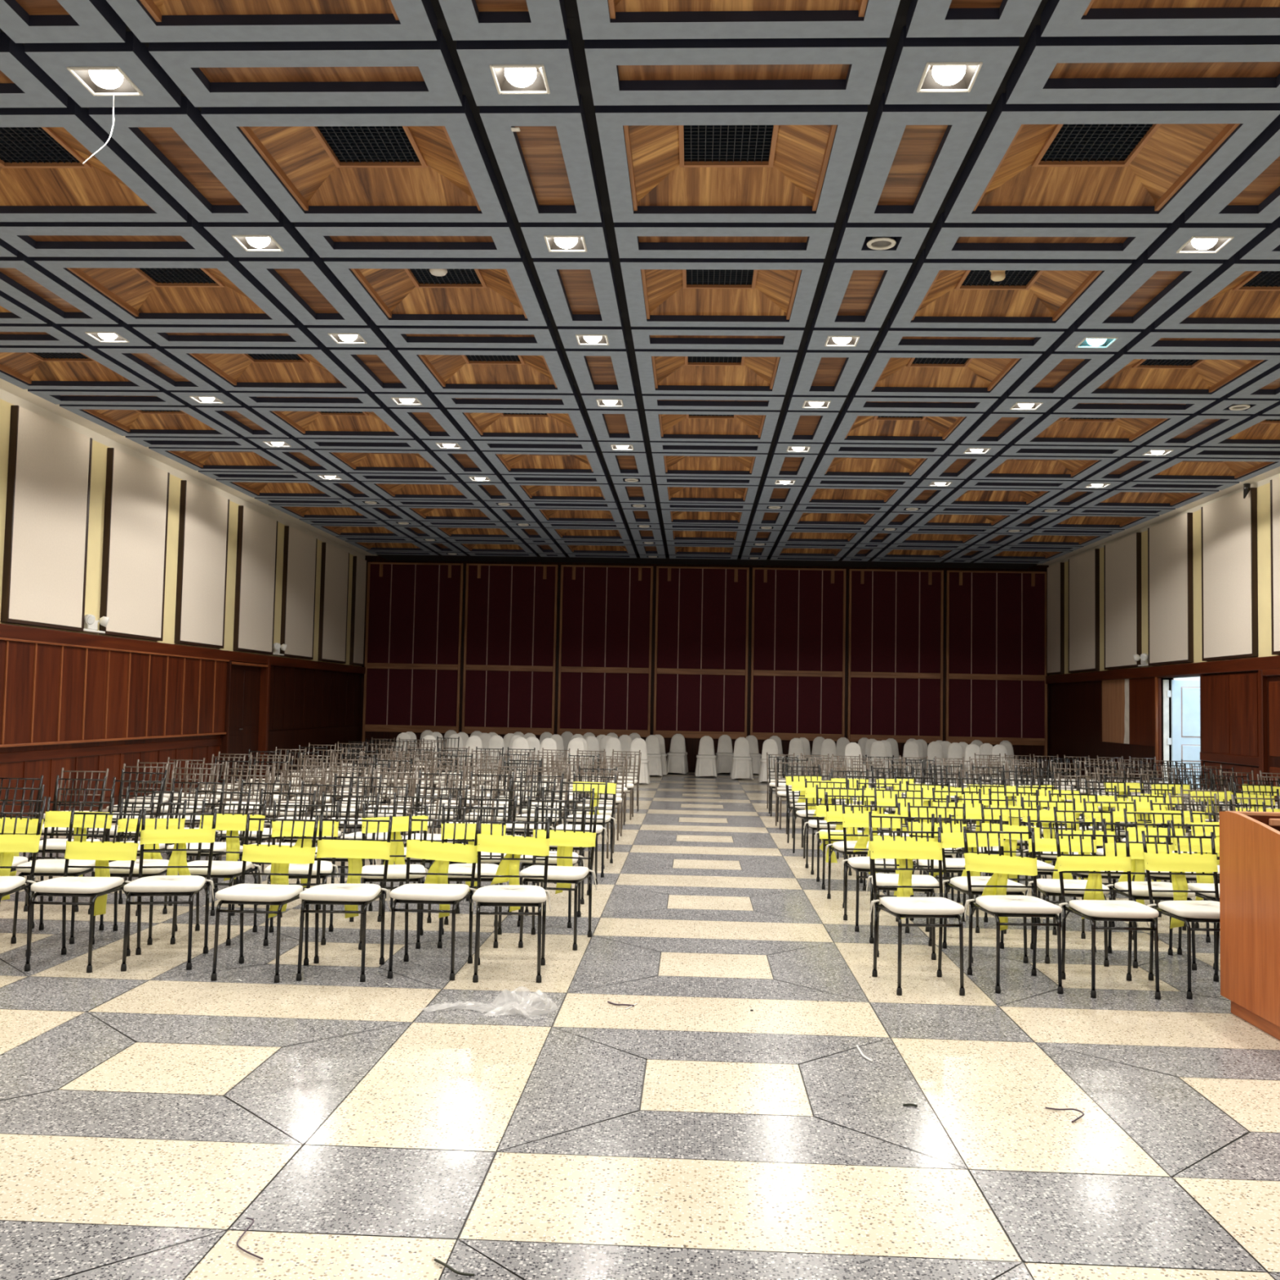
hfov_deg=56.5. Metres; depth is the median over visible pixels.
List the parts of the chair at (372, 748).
backrest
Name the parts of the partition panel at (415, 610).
rail, rail, rail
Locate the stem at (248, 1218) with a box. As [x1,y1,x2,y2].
[236,1217,263,1259]
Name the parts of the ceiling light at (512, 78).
bulb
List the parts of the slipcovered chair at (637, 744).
seat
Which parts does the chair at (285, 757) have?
backrest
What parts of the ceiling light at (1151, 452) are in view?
bulb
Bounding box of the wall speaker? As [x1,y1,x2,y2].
[1243,483,1250,498]
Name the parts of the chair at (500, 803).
backrest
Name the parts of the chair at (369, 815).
backrest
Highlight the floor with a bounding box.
[0,765,1279,1279]
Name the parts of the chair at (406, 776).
backrest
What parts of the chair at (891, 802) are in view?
backrest, sash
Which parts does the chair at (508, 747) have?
backrest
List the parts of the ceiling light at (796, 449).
bulb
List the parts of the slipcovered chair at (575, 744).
seat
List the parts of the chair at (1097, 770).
backrest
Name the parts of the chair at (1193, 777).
sash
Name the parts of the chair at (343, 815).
frame, backrest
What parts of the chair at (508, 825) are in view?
seat frame, backrest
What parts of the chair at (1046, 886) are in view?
leg, leg, seat frame, backrest, sash, leg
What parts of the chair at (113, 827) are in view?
seat frame, leg, backrest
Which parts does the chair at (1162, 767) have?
backrest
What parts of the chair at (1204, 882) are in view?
leg, backrest, sash, leg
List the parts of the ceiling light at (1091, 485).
bulb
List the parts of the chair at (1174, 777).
backrest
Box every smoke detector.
[429,268,447,276]
[989,270,1005,281]
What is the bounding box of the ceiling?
[0,0,1279,568]
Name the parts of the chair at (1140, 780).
backrest, sash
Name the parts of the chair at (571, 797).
backrest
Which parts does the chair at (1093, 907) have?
leg, leg, backrest, sash, seat frame, leg, leg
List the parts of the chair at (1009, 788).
sash, backrest, frame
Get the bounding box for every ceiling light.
[66,66,143,96]
[84,331,129,342]
[189,395,224,403]
[231,235,284,251]
[262,440,291,447]
[317,475,342,479]
[328,333,367,343]
[364,501,377,504]
[391,397,422,404]
[397,522,408,524]
[425,538,435,541]
[435,442,461,448]
[468,476,490,480]
[489,64,550,94]
[497,502,510,506]
[517,523,528,525]
[543,235,586,252]
[575,334,608,345]
[595,399,623,406]
[610,444,634,450]
[624,478,638,481]
[632,504,644,507]
[638,524,649,527]
[760,526,772,528]
[768,506,781,509]
[774,480,795,484]
[786,446,810,452]
[802,400,831,408]
[824,335,860,346]
[866,236,896,249]
[884,528,895,530]
[906,507,918,511]
[916,62,982,92]
[928,481,951,486]
[963,448,991,453]
[1008,529,1019,532]
[1009,402,1043,409]
[1044,509,1057,512]
[1075,337,1118,347]
[1084,483,1111,488]
[1142,449,1173,455]
[1176,235,1234,253]
[1229,404,1249,410]
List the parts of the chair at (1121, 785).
backrest, sash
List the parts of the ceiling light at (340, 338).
bulb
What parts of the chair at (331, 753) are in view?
backrest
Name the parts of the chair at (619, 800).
backrest, frame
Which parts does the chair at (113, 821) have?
frame, backrest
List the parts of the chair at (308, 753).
backrest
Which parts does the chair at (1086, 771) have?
backrest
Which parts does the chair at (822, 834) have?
leg, leg, seat frame, sash, backrest, leg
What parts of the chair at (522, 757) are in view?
backrest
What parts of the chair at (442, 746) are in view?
backrest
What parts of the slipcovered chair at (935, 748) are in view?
seat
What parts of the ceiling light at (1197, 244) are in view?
bulb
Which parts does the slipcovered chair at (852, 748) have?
seat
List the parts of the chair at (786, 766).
backrest, frame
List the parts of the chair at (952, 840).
leg, leg, backrest, sash, seat frame, leg, leg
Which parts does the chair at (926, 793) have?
backrest, sash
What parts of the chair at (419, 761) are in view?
backrest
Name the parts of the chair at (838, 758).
backrest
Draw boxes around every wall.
[0,388,365,816]
[360,552,1048,772]
[1045,473,1279,810]
[1173,676,1199,679]
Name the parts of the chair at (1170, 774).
backrest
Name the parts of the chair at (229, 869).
leg, leg, seat frame, backrest, sash, leg, leg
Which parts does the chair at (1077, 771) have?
backrest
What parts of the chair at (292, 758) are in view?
backrest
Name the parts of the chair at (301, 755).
backrest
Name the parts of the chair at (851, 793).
backrest, sash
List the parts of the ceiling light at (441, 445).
bulb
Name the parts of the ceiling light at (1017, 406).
bulb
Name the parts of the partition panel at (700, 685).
rail, rail, rail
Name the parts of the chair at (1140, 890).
leg, leg, backrest, sash, seat frame, leg, leg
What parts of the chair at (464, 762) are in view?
backrest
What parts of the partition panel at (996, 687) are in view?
rail, rail, rail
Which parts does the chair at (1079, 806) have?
sash, backrest, frame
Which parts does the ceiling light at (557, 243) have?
bulb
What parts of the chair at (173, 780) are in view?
backrest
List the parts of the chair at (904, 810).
backrest, sash, leg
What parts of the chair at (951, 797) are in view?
backrest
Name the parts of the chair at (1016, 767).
backrest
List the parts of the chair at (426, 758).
backrest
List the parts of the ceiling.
coffer frame, coffer frame, coffer frame, coffer frame, coffer frame, coffer frame, coffer frame, coffer frame, coffer frame, coffer frame, coffer frame, coffer frame, coffer frame, coffer frame, coffer frame, coffer frame, coffer frame, coffer frame, coffer frame, coffer frame, coffer frame, coffer frame, coffer frame, coffer frame, coffer frame, coffer frame, coffer frame, coffer frame, coffer frame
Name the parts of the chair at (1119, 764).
backrest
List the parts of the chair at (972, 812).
leg, backrest, sash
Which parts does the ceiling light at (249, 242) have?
bulb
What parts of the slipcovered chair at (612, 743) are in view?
seat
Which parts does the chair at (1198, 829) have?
sash, backrest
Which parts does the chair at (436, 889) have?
leg, leg, seat frame, sash, backrest, leg, leg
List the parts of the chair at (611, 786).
seat frame, sash, backrest, leg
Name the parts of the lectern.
panel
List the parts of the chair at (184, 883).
leg, leg, seat frame, sash, backrest, leg, leg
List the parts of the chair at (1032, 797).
backrest, sash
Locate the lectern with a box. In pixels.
[1219,810,1279,1040]
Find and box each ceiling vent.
[0,127,79,163]
[33,352,89,359]
[138,267,216,284]
[140,409,182,412]
[247,353,302,360]
[317,126,419,162]
[320,411,362,413]
[409,268,481,284]
[466,355,520,361]
[503,413,546,414]
[683,124,773,162]
[686,269,753,285]
[688,356,742,363]
[688,414,733,416]
[878,416,922,417]
[911,357,968,364]
[961,270,1037,286]
[1040,124,1153,161]
[1070,417,1114,419]
[1140,359,1199,365]
[1242,271,1279,287]
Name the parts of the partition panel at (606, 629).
rail, rail, rail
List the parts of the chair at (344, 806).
backrest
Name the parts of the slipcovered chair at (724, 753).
seat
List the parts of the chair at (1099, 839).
leg, leg, backrest, sash, seat frame, leg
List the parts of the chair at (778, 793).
backrest, frame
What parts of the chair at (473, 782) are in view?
backrest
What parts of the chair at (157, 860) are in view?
leg, leg, seat frame, sash, backrest, leg, leg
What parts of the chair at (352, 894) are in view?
leg, leg, seat frame, sash, backrest, leg, leg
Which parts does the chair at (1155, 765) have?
backrest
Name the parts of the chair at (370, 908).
seat frame, backrest, leg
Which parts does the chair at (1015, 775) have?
sash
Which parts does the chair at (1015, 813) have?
sash, backrest, frame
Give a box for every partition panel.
[361,562,463,759]
[462,563,558,740]
[556,564,653,741]
[653,566,749,771]
[750,567,845,764]
[847,568,943,758]
[945,570,1047,777]
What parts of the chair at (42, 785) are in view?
backrest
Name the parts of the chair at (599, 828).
backrest, leg, leg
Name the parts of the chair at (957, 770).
backrest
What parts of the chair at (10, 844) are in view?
seat frame, leg, sash, backrest, leg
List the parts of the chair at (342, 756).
backrest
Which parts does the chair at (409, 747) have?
backrest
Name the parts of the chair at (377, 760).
backrest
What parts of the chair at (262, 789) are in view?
leg, backrest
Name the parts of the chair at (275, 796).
backrest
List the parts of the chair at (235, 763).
backrest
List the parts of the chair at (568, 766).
backrest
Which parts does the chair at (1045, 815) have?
leg, leg, seat frame, backrest, sash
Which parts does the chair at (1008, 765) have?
backrest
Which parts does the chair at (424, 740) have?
backrest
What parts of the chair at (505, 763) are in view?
backrest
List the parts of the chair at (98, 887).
leg, leg, seat frame, sash, backrest, leg, leg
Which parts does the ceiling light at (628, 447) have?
bulb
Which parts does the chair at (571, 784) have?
backrest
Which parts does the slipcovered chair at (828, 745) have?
seat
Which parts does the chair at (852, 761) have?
backrest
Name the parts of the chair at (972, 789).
frame, backrest, sash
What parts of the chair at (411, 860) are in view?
leg, leg, seat frame, backrest, leg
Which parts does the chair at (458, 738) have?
backrest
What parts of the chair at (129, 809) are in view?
frame, backrest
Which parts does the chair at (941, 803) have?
sash, backrest, frame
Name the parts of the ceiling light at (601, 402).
bulb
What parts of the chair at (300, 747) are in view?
backrest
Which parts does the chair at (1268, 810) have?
sash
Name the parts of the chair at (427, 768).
backrest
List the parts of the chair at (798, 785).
sash, backrest, frame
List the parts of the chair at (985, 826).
sash, backrest, seat frame, leg, leg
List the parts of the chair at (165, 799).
backrest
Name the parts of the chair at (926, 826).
leg, backrest, sash, seat frame, leg, leg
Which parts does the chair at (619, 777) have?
backrest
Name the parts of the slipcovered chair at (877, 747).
seat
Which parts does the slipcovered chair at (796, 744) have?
seat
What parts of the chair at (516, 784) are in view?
backrest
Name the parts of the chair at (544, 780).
backrest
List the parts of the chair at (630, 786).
backrest, frame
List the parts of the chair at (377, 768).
backrest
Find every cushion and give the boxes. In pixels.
[0,875,25,893]
[11,856,27,866]
[16,858,95,873]
[31,876,123,893]
[38,838,100,849]
[41,823,90,833]
[43,810,95,818]
[88,825,139,835]
[93,858,168,874]
[106,804,157,811]
[111,812,154,821]
[120,840,164,853]
[123,796,168,802]
[123,875,205,892]
[148,792,195,799]
[153,804,201,813]
[153,815,200,822]
[166,841,226,853]
[173,798,217,805]
[177,860,252,875]
[191,787,235,793]
[197,794,239,800]
[202,782,240,788]
[208,805,258,813]
[215,883,302,902]
[217,800,262,806]
[217,827,271,838]
[235,788,277,795]
[236,778,271,782]
[239,842,295,851]
[242,794,285,801]
[244,785,283,789]
[256,807,305,815]
[263,816,315,825]
[264,860,333,875]
[268,800,315,808]
[270,775,298,780]
[275,779,311,784]
[281,789,319,795]
[287,786,319,790]
[288,773,321,776]
[291,796,332,802]
[292,830,341,840]
[299,883,380,901]
[301,768,328,772]
[313,808,355,816]
[314,846,347,858]
[318,780,355,785]
[324,801,364,808]
[326,791,361,795]
[327,773,356,776]
[329,786,365,791]
[329,817,361,826]
[337,777,367,781]
[339,797,382,804]
[340,831,387,840]
[354,782,388,786]
[358,809,407,817]
[360,864,426,879]
[364,773,394,777]
[368,803,410,810]
[369,791,404,797]
[377,777,406,782]
[377,787,405,791]
[390,797,429,804]
[390,883,469,901]
[397,782,429,787]
[399,774,429,778]
[401,833,457,843]
[404,847,427,860]
[413,810,457,819]
[414,793,448,799]
[416,778,444,783]
[419,804,457,811]
[420,789,448,793]
[434,774,462,779]
[434,800,473,806]
[435,783,468,788]
[445,822,475,823]
[448,863,498,878]
[454,779,484,784]
[457,793,492,799]
[461,789,495,793]
[465,812,507,820]
[467,777,496,780]
[471,805,507,813]
[471,884,546,902]
[476,784,509,789]
[480,800,519,805]
[480,851,506,862]
[488,780,519,785]
[498,795,535,801]
[502,791,538,795]
[505,823,545,831]
[515,813,559,822]
[518,785,550,790]
[520,850,578,863]
[520,865,588,879]
[521,806,563,813]
[526,802,564,808]
[533,782,559,786]
[540,795,575,800]
[542,778,566,782]
[544,790,578,795]
[555,824,602,833]
[556,786,573,790]
[566,814,611,822]
[571,809,611,815]
[577,777,602,782]
[577,802,615,808]
[585,796,622,803]
[589,791,621,797]
[608,775,636,779]
[609,779,637,783]
[616,782,633,788]
[616,786,627,791]
[767,778,785,782]
[768,782,791,786]
[777,786,791,791]
[777,791,800,796]
[789,796,822,802]
[791,802,819,808]
[795,809,824,817]
[808,819,847,828]
[818,829,862,834]
[832,840,868,852]
[835,797,871,804]
[847,856,894,868]
[863,827,888,830]
[871,873,938,888]
[878,832,909,836]
[880,897,964,915]
[915,857,964,870]
[937,782,966,786]
[944,848,955,855]
[950,875,1026,891]
[975,895,1062,913]
[978,846,1020,856]
[992,780,1020,784]
[1004,837,1043,843]
[1025,781,1053,784]
[1026,825,1065,834]
[1035,851,1091,857]
[1036,859,1054,871]
[1036,878,1109,894]
[1049,784,1074,789]
[1056,782,1084,785]
[1057,788,1085,793]
[1068,899,1159,918]
[1069,778,1097,782]
[1079,826,1125,835]
[1079,871,1135,875]
[1090,790,1114,793]
[1096,848,1103,854]
[1114,881,1195,897]
[1130,791,1157,794]
[1135,780,1165,782]
[1144,870,1196,878]
[1158,900,1219,919]
[1177,805,1206,811]
[1187,883,1219,897]
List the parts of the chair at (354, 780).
backrest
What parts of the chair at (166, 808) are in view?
frame, backrest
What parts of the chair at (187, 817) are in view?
frame, backrest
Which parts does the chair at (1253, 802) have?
sash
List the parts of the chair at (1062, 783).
backrest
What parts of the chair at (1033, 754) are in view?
backrest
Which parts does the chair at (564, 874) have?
leg, leg, seat frame, sash, backrest, leg, leg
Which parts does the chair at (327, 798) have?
backrest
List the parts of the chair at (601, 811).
frame, backrest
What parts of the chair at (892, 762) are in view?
backrest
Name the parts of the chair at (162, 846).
leg, leg, backrest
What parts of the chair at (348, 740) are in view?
backrest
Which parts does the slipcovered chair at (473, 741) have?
seat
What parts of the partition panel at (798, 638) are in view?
rail, rail, rail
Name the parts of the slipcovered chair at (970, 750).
seat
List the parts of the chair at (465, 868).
leg, seat frame, sash, backrest, leg, leg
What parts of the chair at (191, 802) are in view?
frame, backrest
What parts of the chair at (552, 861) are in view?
leg, seat frame, backrest, leg, leg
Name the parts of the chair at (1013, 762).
backrest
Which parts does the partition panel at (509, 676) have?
rail, rail, rail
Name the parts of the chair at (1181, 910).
leg, leg, sash, backrest, seat frame, leg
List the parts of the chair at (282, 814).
frame, backrest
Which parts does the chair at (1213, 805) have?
backrest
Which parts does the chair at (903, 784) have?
sash, backrest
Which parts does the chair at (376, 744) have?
backrest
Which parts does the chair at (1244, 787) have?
sash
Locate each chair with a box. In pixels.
[0,775,43,834]
[0,784,44,860]
[0,795,46,928]
[0,808,44,956]
[10,796,114,944]
[21,774,106,878]
[23,784,114,911]
[24,808,142,973]
[35,767,108,860]
[82,777,164,882]
[88,786,182,915]
[92,798,186,945]
[93,768,167,841]
[106,763,167,839]
[120,808,217,971]
[123,760,177,813]
[148,756,204,827]
[151,764,215,857]
[153,770,219,860]
[162,786,251,915]
[166,778,225,860]
[169,799,266,946]
[173,760,226,839]
[191,754,245,813]
[197,757,251,813]
[202,751,251,807]
[205,772,271,861]
[208,765,269,857]
[210,813,319,982]
[214,779,291,893]
[217,762,275,844]
[231,788,316,917]
[235,755,286,796]
[236,748,280,785]
[242,759,293,801]
[244,752,290,818]
[255,767,316,843]
[261,773,327,872]
[262,800,339,946]
[267,762,324,844]
[270,746,306,782]
[275,749,319,817]
[281,755,328,799]
[282,781,352,883]
[287,752,334,818]
[288,745,327,776]
[291,760,342,808]
[296,814,392,982]
[299,791,379,921]
[301,742,336,772]
[305,747,343,783]
[312,767,365,834]
[318,750,361,790]
[323,764,372,830]
[324,756,371,818]
[327,746,365,799]
[328,741,363,776]
[329,753,375,799]
[329,773,382,865]
[333,743,368,784]
[337,748,377,782]
[338,760,391,831]
[339,782,408,898]
[342,739,373,776]
[353,751,394,817]
[358,768,416,862]
[358,803,428,950]
[364,738,390,765]
[364,746,400,804]
[365,742,393,771]
[365,744,403,777]
[368,765,417,844]
[369,757,412,815]
[370,737,395,759]
[372,740,404,789]
[377,749,415,801]
[377,755,415,796]
[377,792,451,923]
[381,774,441,865]
[387,814,479,980]
[388,732,411,770]
[388,738,415,764]
[390,761,435,833]
[394,737,422,770]
[397,752,433,792]
[399,746,435,778]
[400,783,468,885]
[401,741,433,770]
[405,745,435,778]
[406,731,417,756]
[410,770,462,863]
[411,734,437,773]
[413,759,454,831]
[415,739,443,790]
[416,750,452,785]
[416,765,466,833]
[417,729,432,755]
[420,755,459,822]
[422,737,446,771]
[430,732,444,771]
[433,747,467,802]
[434,746,469,801]
[434,763,478,844]
[435,753,472,820]
[436,736,459,768]
[437,803,506,948]
[442,733,463,771]
[443,729,457,751]
[444,794,517,926]
[445,776,496,823]
[452,751,488,799]
[457,732,468,750]
[457,760,499,818]
[458,735,484,775]
[461,756,501,824]
[465,771,514,844]
[466,785,533,901]
[467,748,501,799]
[470,730,481,736]
[471,767,515,835]
[471,817,551,982]
[473,746,503,796]
[476,754,512,795]
[478,733,491,755]
[480,763,528,813]
[483,735,505,780]
[488,732,497,737]
[488,751,528,807]
[498,760,540,824]
[502,733,514,754]
[502,746,535,804]
[502,757,542,799]
[504,734,522,760]
[505,749,535,781]
[505,777,555,883]
[509,737,529,784]
[513,731,524,737]
[515,772,564,851]
[516,795,586,928]
[518,755,554,814]
[518,804,597,950]
[520,768,568,855]
[523,733,535,739]
[526,736,540,763]
[526,764,569,836]
[531,752,562,790]
[533,737,556,781]
[536,786,594,904]
[537,750,567,799]
[539,732,552,744]
[540,761,583,824]
[542,747,569,777]
[544,758,582,799]
[550,734,565,770]
[553,779,608,884]
[556,755,590,802]
[560,731,573,759]
[563,737,586,785]
[566,773,616,869]
[568,753,599,815]
[570,733,584,739]
[571,769,617,858]
[572,748,604,778]
[576,737,590,774]
[576,751,605,782]
[577,765,617,848]
[582,732,595,739]
[585,736,601,774]
[585,762,624,840]
[589,759,625,833]
[595,734,604,744]
[595,755,627,825]
[599,735,611,758]
[601,737,623,778]
[604,754,635,819]
[606,733,618,738]
[608,749,640,805]
[609,751,641,813]
[618,734,631,774]
[626,737,649,783]
[628,733,640,741]
[645,734,662,776]
[654,734,667,774]
[666,733,687,773]
[668,733,688,772]
[694,735,717,776]
[715,734,733,773]
[729,737,753,779]
[745,735,761,773]
[758,738,782,782]
[766,752,795,808]
[768,735,786,774]
[768,755,798,816]
[774,760,808,829]
[777,757,808,822]
[785,764,822,838]
[785,768,822,847]
[786,737,805,775]
[791,772,839,858]
[799,737,813,775]
[800,753,829,781]
[803,755,832,779]
[803,778,851,875]
[810,760,843,780]
[811,736,824,775]
[814,758,846,788]
[814,784,866,890]
[817,738,840,779]
[825,791,889,907]
[828,764,871,804]
[831,754,860,778]
[831,768,874,810]
[835,737,849,767]
[837,755,870,787]
[840,801,909,933]
[844,742,866,779]
[844,773,888,857]
[851,759,887,813]
[851,762,884,803]
[856,779,901,875]
[857,737,868,758]
[862,738,875,764]
[865,755,893,786]
[866,811,938,959]
[868,740,890,781]
[868,826,964,995]
[871,765,908,831]
[874,756,904,789]
[874,786,926,893]
[875,769,913,833]
[880,740,897,778]
[885,737,902,776]
[888,762,922,796]
[891,760,923,813]
[894,773,935,822]
[894,793,955,901]
[899,741,921,781]
[899,755,931,784]
[905,757,935,782]
[906,781,962,876]
[906,802,979,933]
[911,739,926,768]
[911,766,947,822]
[917,739,927,759]
[922,770,967,825]
[924,741,946,782]
[929,760,961,786]
[929,763,972,824]
[932,787,991,892]
[934,755,966,786]
[938,814,1028,963]
[940,741,951,760]
[941,775,982,857]
[942,758,973,787]
[945,742,964,782]
[954,795,1020,909]
[955,767,997,829]
[958,742,968,757]
[960,782,1006,831]
[962,826,1062,994]
[964,743,988,784]
[965,771,1004,824]
[968,756,1000,785]
[969,761,1002,823]
[970,739,982,747]
[972,764,1016,824]
[974,752,1007,786]
[976,759,1006,783]
[979,742,993,776]
[980,804,1057,935]
[988,755,1020,785]
[988,788,1046,879]
[989,744,1015,782]
[991,776,1034,826]
[996,768,1033,805]
[999,740,1019,762]
[1000,742,1020,777]
[1004,753,1037,780]
[1005,757,1035,786]
[1006,762,1039,826]
[1012,760,1044,801]
[1013,773,1053,809]
[1014,764,1049,825]
[1015,783,1065,856]
[1019,755,1053,784]
[1021,796,1091,900]
[1026,816,1109,966]
[1032,754,1069,782]
[1037,777,1090,837]
[1038,758,1074,789]
[1040,768,1081,838]
[1048,790,1116,896]
[1049,760,1085,793]
[1051,756,1084,787]
[1053,766,1099,826]
[1053,806,1135,940]
[1054,829,1160,999]
[1057,773,1099,848]
[1063,755,1097,792]
[1070,784,1125,841]
[1074,759,1104,791]
[1083,798,1161,917]
[1084,757,1113,786]
[1084,761,1115,793]
[1084,764,1128,826]
[1084,778,1134,826]
[1085,770,1124,839]
[1096,767,1129,826]
[1097,755,1133,782]
[1102,818,1196,970]
[1103,774,1142,838]
[1106,760,1134,782]
[1114,791,1166,882]
[1118,762,1157,795]
[1119,757,1151,788]
[1123,764,1156,795]
[1123,808,1210,942]
[1126,771,1176,810]
[1127,785,1188,883]
[1128,755,1165,782]
[1139,760,1168,788]
[1139,779,1191,828]
[1140,768,1187,808]
[1141,831,1220,999]
[1149,800,1205,900]
[1150,775,1191,830]
[1154,758,1183,782]
[1154,763,1191,795]
[1160,765,1195,800]
[1168,772,1207,831]
[1168,792,1218,833]
[1170,820,1219,969]
[1174,761,1209,790]
[1177,768,1228,807]
[1179,786,1227,836]
[1189,781,1232,822]
[1189,808,1250,928]
[1191,764,1223,810]
[1192,776,1233,819]
[1200,766,1235,801]
[1211,800,1265,883]
[1212,773,1248,811]
[1218,769,1266,808]
[1231,794,1279,812]
[1233,782,1275,808]
[1233,787,1279,812]
[1241,777,1279,808]
[1257,773,1279,808]
[1259,770,1279,807]
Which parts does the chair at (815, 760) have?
backrest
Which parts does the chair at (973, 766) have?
backrest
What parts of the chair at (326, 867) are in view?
leg, leg, sash, backrest, seat frame, leg, leg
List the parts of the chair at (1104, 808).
backrest, frame, sash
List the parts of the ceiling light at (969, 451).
bulb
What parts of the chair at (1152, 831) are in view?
leg, backrest, sash, seat frame, leg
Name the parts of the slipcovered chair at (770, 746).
seat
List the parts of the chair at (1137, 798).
backrest, sash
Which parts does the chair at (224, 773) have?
frame, backrest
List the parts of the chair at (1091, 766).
backrest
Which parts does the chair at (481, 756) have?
backrest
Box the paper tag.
[511,127,519,131]
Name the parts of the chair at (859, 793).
sash, backrest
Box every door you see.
[218,657,271,782]
[1155,674,1204,787]
[1257,668,1279,802]
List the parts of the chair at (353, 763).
frame, backrest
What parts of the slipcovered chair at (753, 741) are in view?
seat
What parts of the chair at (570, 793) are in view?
backrest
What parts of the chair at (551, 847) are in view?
backrest, seat frame, leg, leg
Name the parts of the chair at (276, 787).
backrest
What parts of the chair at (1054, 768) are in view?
backrest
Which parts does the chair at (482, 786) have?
backrest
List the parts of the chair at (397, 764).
backrest, frame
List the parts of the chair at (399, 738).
backrest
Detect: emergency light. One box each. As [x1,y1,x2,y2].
[81,613,109,633]
[273,642,287,655]
[1133,653,1148,666]
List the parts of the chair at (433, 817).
frame, backrest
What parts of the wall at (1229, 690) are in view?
cornice, veneer panel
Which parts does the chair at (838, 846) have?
leg, leg, seat frame, backrest, sash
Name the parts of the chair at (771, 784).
frame, backrest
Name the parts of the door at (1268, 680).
panel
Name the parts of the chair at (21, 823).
sash, backrest, leg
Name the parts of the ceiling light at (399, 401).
bulb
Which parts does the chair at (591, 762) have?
backrest, frame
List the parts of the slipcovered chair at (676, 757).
seat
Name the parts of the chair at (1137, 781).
backrest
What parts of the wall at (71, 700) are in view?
veneer panel, cornice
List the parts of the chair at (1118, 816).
backrest, sash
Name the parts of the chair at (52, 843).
leg, seat frame, backrest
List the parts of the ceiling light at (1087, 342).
bulb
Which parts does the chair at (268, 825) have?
frame, backrest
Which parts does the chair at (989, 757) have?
backrest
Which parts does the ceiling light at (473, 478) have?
bulb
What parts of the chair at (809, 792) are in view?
leg, leg, seat frame, backrest, sash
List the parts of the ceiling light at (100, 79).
loose wire, bulb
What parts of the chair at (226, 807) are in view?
frame, backrest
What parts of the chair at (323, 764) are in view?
frame, backrest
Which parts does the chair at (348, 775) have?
backrest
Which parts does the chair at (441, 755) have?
backrest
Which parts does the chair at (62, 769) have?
frame, backrest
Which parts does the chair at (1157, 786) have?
backrest, sash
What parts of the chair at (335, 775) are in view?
frame, backrest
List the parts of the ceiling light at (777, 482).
bulb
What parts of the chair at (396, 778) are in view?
frame, backrest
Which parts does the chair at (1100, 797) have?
backrest, sash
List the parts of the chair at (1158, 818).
backrest, sash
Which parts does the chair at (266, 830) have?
leg, seat frame, leg, backrest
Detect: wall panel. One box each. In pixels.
[0,404,92,631]
[98,447,169,640]
[173,480,229,648]
[232,505,277,654]
[280,525,317,659]
[317,542,349,663]
[349,555,367,666]
[1046,562,1064,675]
[1068,548,1099,672]
[1103,532,1142,670]
[1147,512,1193,666]
[1200,487,1258,661]
[1270,476,1279,654]
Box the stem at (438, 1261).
[434,1257,474,1276]
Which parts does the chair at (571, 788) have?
backrest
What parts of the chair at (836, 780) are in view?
sash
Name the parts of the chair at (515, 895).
leg, leg, seat frame, sash, backrest, leg, leg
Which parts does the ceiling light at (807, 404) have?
bulb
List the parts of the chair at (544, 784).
backrest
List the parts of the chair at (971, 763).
backrest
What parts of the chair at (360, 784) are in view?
backrest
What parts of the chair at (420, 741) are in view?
backrest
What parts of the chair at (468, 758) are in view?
backrest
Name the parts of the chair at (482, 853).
leg, leg, seat frame, backrest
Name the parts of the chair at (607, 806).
backrest, frame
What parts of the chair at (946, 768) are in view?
backrest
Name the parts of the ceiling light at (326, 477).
bulb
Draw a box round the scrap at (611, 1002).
[607,1000,634,1006]
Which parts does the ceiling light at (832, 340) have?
bulb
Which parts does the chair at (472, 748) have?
backrest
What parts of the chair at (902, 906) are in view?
leg, leg, backrest, sash, seat frame, leg, leg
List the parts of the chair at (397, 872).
leg, seat frame, sash, backrest, leg, leg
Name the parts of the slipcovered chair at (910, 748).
seat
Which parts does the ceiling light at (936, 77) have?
bulb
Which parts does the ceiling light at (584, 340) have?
bulb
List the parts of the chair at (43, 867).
leg, leg, seat frame, backrest, sash, leg, leg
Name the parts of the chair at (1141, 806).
sash, backrest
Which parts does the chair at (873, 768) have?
backrest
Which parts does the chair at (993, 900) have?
leg, leg, backrest, sash, seat frame, leg, leg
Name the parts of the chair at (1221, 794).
sash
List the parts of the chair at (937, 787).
backrest, sash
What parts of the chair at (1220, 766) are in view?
backrest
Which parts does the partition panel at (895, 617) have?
rail, rail, rail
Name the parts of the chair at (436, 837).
backrest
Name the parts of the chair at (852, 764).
backrest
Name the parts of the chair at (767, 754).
frame, backrest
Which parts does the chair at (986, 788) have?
sash, backrest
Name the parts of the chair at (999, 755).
backrest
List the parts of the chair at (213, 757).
backrest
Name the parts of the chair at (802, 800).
sash, backrest, frame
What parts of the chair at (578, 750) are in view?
backrest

